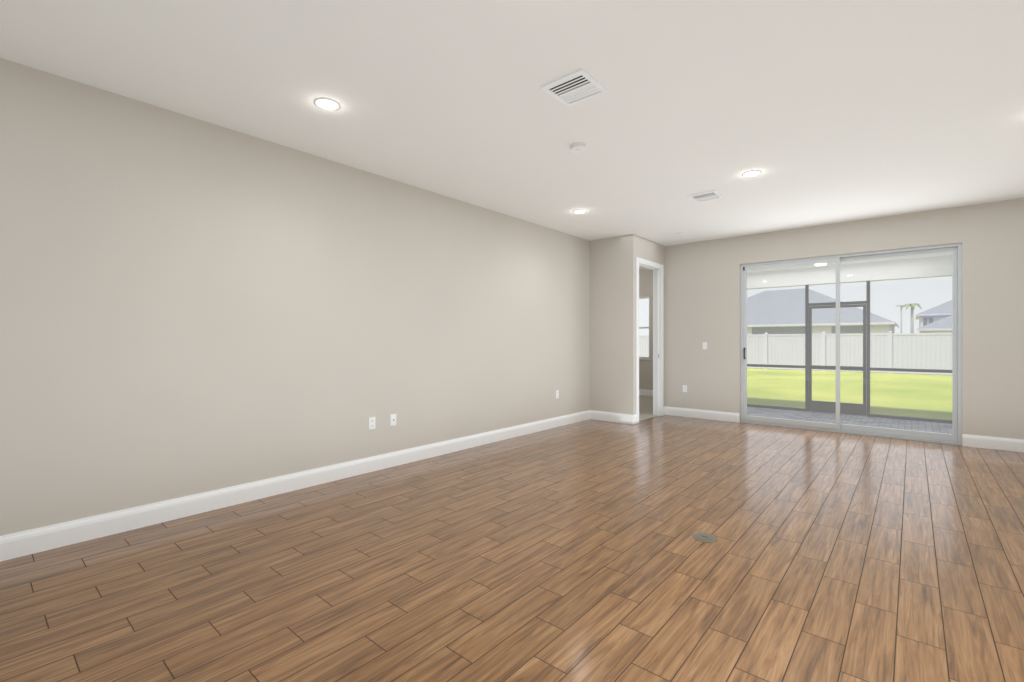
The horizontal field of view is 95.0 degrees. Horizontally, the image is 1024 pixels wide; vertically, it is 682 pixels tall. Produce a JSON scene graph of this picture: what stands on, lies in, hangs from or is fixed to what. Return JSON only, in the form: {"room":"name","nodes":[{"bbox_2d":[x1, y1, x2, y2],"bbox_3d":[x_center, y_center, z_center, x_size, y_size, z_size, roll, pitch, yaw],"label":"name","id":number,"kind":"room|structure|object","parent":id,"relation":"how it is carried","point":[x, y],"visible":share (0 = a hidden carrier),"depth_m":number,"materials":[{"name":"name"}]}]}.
{"room":"empty living room","nodes":[
{"label":"empty living room","id":0,"kind":"room"},
{"bbox_2d":[0,58,589,535],"bbox_3d":[-1.436,-0.180,4.462,0.120,2.850,8.360,0,0,41],"label":"wall","id":1,"kind":"structure","parent":0,"point":[190,306],"depth_m":3.54,"materials":[{"name":"beige paint"}]},
{"bbox_2d":[0,410,591,561],"bbox_3d":[-1.385,1.175,4.418,0.016,0.140,8.120,0,0,40],"label":"baseboard","id":2,"kind":"structure","parent":1,"relation":"attached to","point":[27,542],"depth_m":3.53,"materials":[{"name":"white paint"}]},
{"bbox_2d":[369,417,374,429],"bbox_3d":[-1.336,0.785,4.481,0.008,0.115,0.070,0,0,41],"label":"electrical outlet","id":3,"kind":"object","parent":1,"relation":"attached to","point":[371,422],"visible":1,"depth_m":4.47,"materials":[{"name":"white plastic"}]},
{"bbox_2d":[390,414,395,425],"bbox_3d":[-1.177,0.785,4.661,0.016,0.115,0.070,0,0,41],"label":"wall outlet","id":4,"kind":"object","parent":1,"relation":"attached to","point":[392,419],"visible":1,"depth_m":4.65,"materials":[{"name":"white plastic"}]},
{"bbox_2d":[0,415,1023,681],"bbox_3d":[1.061,1.295,3.059,5.740,0.100,9.470,0,0,41],"label":"floor","id":5,"kind":"structure","parent":0,"point":[572,553],"depth_m":2.51,"materials":[{"name":"brown wood"}]},
{"bbox_2d":[693,533,716,542],"bbox_3d":[1.220,1.242,2.969,0.144,0.007,0.144,0,0,41],"label":"floor outlet","id":6,"kind":"object","parent":5,"relation":"on","point":[705,537],"visible":1,"depth_m":2.96,"materials":[{"name":"silver metal"}]},
{"bbox_2d":[0,0,1023,270],"bbox_3d":[0.722,-1.665,4.972,8.740,0.120,11.940,0,0,41],"label":"ceiling","id":7,"kind":"structure","parent":0,"point":[818,112],"depth_m":3.03,"materials":[{"name":"white paint"}]},
{"bbox_2d":[314,97,340,110],"bbox_3d":[-1.250,-1.607,3.171,0.170,0.037,0.170,0,0,41],"label":"recessed light","id":8,"kind":"object","parent":7,"relation":"in","point":[326,103],"visible":0.98,"depth_m":3.15,"materials":[{"name":"white paint"}]},
{"bbox_2d":[540,68,608,106],"bbox_3d":[0.397,-1.599,2.975,0.310,0.012,0.310,0,0,41],"label":"ceiling vent","id":9,"kind":"object","parent":7,"relation":"in","point":[576,87],"visible":1,"depth_m":2.96,"materials":[{"name":"white paint"}]},
{"bbox_2d":[570,142,586,152],"bbox_3d":[0.547,-1.586,3.859,0.136,0.038,0.136,0,0,41],"label":"smoke detector","id":10,"kind":"object","parent":7,"relation":"attached to","point":[579,147],"visible":1,"depth_m":3.83,"materials":[{"name":"white plastic"}]},
{"bbox_2d":[573,209,585,212],"bbox_3d":[0.835,-1.607,5.797,0.170,0.037,0.170,0,0,41],"label":"recessed light","id":11,"kind":"object","parent":7,"relation":"in","point":[579,211],"visible":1,"depth_m":5.76,"materials":[{"name":"white paint"}]},
{"bbox_2d":[687,190,723,202],"bbox_3d":[2.145,-1.599,5.191,0.300,0.012,0.300,0,0,41],"label":"ceiling vent","id":12,"kind":"object","parent":7,"relation":"in","point":[706,196],"visible":1,"depth_m":5.17,"materials":[{"name":"white paint"}]},
{"bbox_2d":[742,170,761,176],"bbox_3d":[2.293,-1.607,4.486,0.170,0.037,0.170,0,0,41],"label":"recessed light","id":13,"kind":"object","parent":7,"relation":"in","point":[751,173],"visible":1,"depth_m":4.46,"materials":[{"name":"white paint"}]},
{"bbox_2d":[590,234,636,414],"bbox_3d":[1.570,-0.180,7.312,0.750,2.850,0.120,0,0,41],"label":"wall","id":14,"kind":"structure","parent":0,"point":[612,324],"depth_m":7.24,"materials":[{"name":"beige paint"}]},
{"bbox_2d":[592,410,635,423],"bbox_3d":[1.547,1.175,7.249,0.736,0.140,0.026,0,0,40],"label":"baseboard","id":15,"kind":"structure","parent":14,"relation":"attached to","point":[596,415],"depth_m":7.21,"materials":[{"name":"white paint"}]},
{"bbox_2d":[639,270,652,389],"bbox_3d":[2.735,-0.180,11.078,3.630,2.850,0.200,0,0,41],"label":"wall","id":16,"kind":"structure","parent":0,"point":[646,366],"depth_m":10.65,"materials":[{"name":"beige paint"}]},
{"bbox_2d":[639,296,650,359],"bbox_3d":[2.783,-0.295,10.965,1.010,1.440,0.150,0,0,41],"label":"window","id":17,"kind":"structure","parent":16,"relation":"in","point":[645,328],"depth_m":10.74,"materials":[{"name":"clear glass"}]},
{"bbox_2d":[639,389,652,395],"bbox_3d":[2.665,1.175,10.996,3.630,0.140,0.016,0,0,40],"label":"baseboard","id":18,"kind":"structure","parent":16,"relation":"attached to","point":[645,392],"depth_m":10.65,"materials":[{"name":"white paint"}]},
{"bbox_2d":[639,395,656,420],"bbox_3d":[1.563,1.293,9.752,3.810,0.104,3.580,0,0,41],"label":"floor","id":19,"kind":"structure","parent":0,"point":[645,407],"depth_m":8.75,"materials":[{"name":"white tile"}]},
{"bbox_2d":[637,235,664,406],"bbox_3d":[2.199,-0.180,7.564,0.120,2.850,1.080,0,0,41],"label":"wall","id":20,"kind":"structure","parent":0,"point":[649,250],"depth_m":7.60,"materials":[{"name":"beige paint"}]},
{"bbox_2d":[639,263,660,415],"bbox_3d":[2.151,0.016,7.507,0.120,2.458,0.886,0,0,41],"label":"lining","id":21,"kind":"object","parent":20,"relation":"attached to","point":[657,341],"visible":0.42,"depth_m":7.82,"materials":[{"name":"white paint"}]},
{"bbox_2d":[636,257,663,422],"bbox_3d":[2.151,-0.013,7.507,0.154,2.515,1.000,0,0,41],"label":"door frame","id":22,"kind":"structure","parent":20,"relation":"attached to","point":[649,263],"depth_m":7.73,"materials":[{"name":"white paint"}]},
{"bbox_2d":[665,198,1023,439],"bbox_3d":[4.467,-0.180,6.469,4.990,2.850,0.200,0,0,41],"label":"wall","id":23,"kind":"structure","parent":0,"point":[702,291],"depth_m":6.03,"materials":[{"name":"beige paint"}]},
{"bbox_2d":[664,406,739,421],"bbox_3d":[3.035,1.175,7.550,1.170,0.140,0.016,0,0,40],"label":"baseboard","id":24,"kind":"structure","parent":23,"relation":"attached to","point":[675,411],"depth_m":7.52,"materials":[{"name":"white paint"}]},
{"bbox_2d":[740,243,961,444],"bbox_3d":[4.468,0.035,6.432,2.460,2.420,0.144,0,0,41],"label":"sliding glass door","id":25,"kind":"structure","parent":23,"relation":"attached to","point":[955,436],"depth_m":6.29,"materials":[{"name":"clear glass"}]},
{"bbox_2d":[962,434,1023,451],"bbox_3d":[5.761,1.175,5.221,1.080,0.140,0.016,0,0,40],"label":"baseboard","id":26,"kind":"structure","parent":23,"relation":"attached to","point":[1008,444],"depth_m":5.40,"materials":[{"name":"white paint"}]},
{"bbox_2d":[747,252,951,272],"bbox_3d":[5.039,-1.465,7.755,3.950,0.180,2.500,0,0,41],"label":"ceiling soffit","id":27,"kind":"structure","parent":0,"point":[841,263],"depth_m":8.21,"materials":[{"name":"white paint"}]},
{"bbox_2d":[747,255,951,289],"bbox_3d":[5.812,-1.215,8.660,3.950,0.320,0.200,0,0,41],"label":"header","id":28,"kind":"object","parent":27,"relation":"attached to","point":[815,272],"depth_m":8.28,"materials":[{"name":"white paint"}]},
{"label":"outside","id":29,"kind":"structure","parent":0,"visible":0},
{"bbox_2d":[747,368,951,419],"bbox_3d":[55.532,1.545,55.674,260.000,0.300,240.000,0,0,41],"label":"lawn","id":30,"kind":"structure","parent":29,"point":[857,396],"depth_m":13.22,"materials":[{"name":"green plant"}]},
{"bbox_2d":[639,331,951,374],"bbox_3d":[21.419,0.475,15.794,100.080,1.840,0.160,0,0,41],"label":"fence","id":31,"kind":"object","parent":30,"relation":"on","point":[772,350],"depth_m":21.00,"materials":[{"name":"white plastic"}]},
{"bbox_2d":[747,288,898,333],"bbox_3d":[25.737,-1.730,44.154,16.290,6.250,12.820,0,0,41],"label":"house","id":32,"kind":"structure","parent":30,"relation":"on","point":[800,301],"depth_m":39.38,"materials":[{"name":"paint"}]},
{"bbox_2d":[747,407,951,433],"bbox_3d":[5.039,1.410,7.755,3.950,0.170,2.500,0,0,41],"label":"pavers","id":33,"kind":"object","parent":30,"relation":"on","point":[855,421],"depth_m":7.82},
{"bbox_2d":[747,276,951,423],"bbox_3d":[5.723,0.135,8.671,3.790,2.380,0.070,0,0,41],"label":"screen enclosure","id":34,"kind":"object","parent":33,"relation":"on","point":[808,365],"depth_m":8.38,"materials":[{"name":"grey metal"}]},
{"bbox_2d":[896,305,905,332],"bbox_3d":[41.246,-1.195,49.464,1.100,5.180,0.600,0,0,41],"label":"street lamp","id":35,"kind":"object","parent":30,"relation":"on","point":[900,317],"depth_m":49.51,"materials":[{"name":"grey metal"}]},
{"bbox_2d":[900,303,921,332],"bbox_3d":[32.728,-0.830,38.328,1.552,4.450,1.576,0,0,41],"label":"palm","id":36,"kind":"object","parent":30,"relation":"on","point":[911,328],"depth_m":38.27,"materials":[{"name":"green plant"}]},
{"bbox_2d":[915,300,951,332],"bbox_3d":[49.230,-2.380,43.290,18.140,7.550,13.620,0,0,41],"label":"house","id":37,"kind":"structure","parent":30,"relation":"on","point":[935,311],"depth_m":43.61,"materials":[{"name":"white paint"}]},
{"bbox_2d":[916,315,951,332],"bbox_3d":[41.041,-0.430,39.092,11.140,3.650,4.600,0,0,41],"label":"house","id":38,"kind":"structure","parent":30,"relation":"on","point":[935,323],"depth_m":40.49,"materials":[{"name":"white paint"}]}
]}

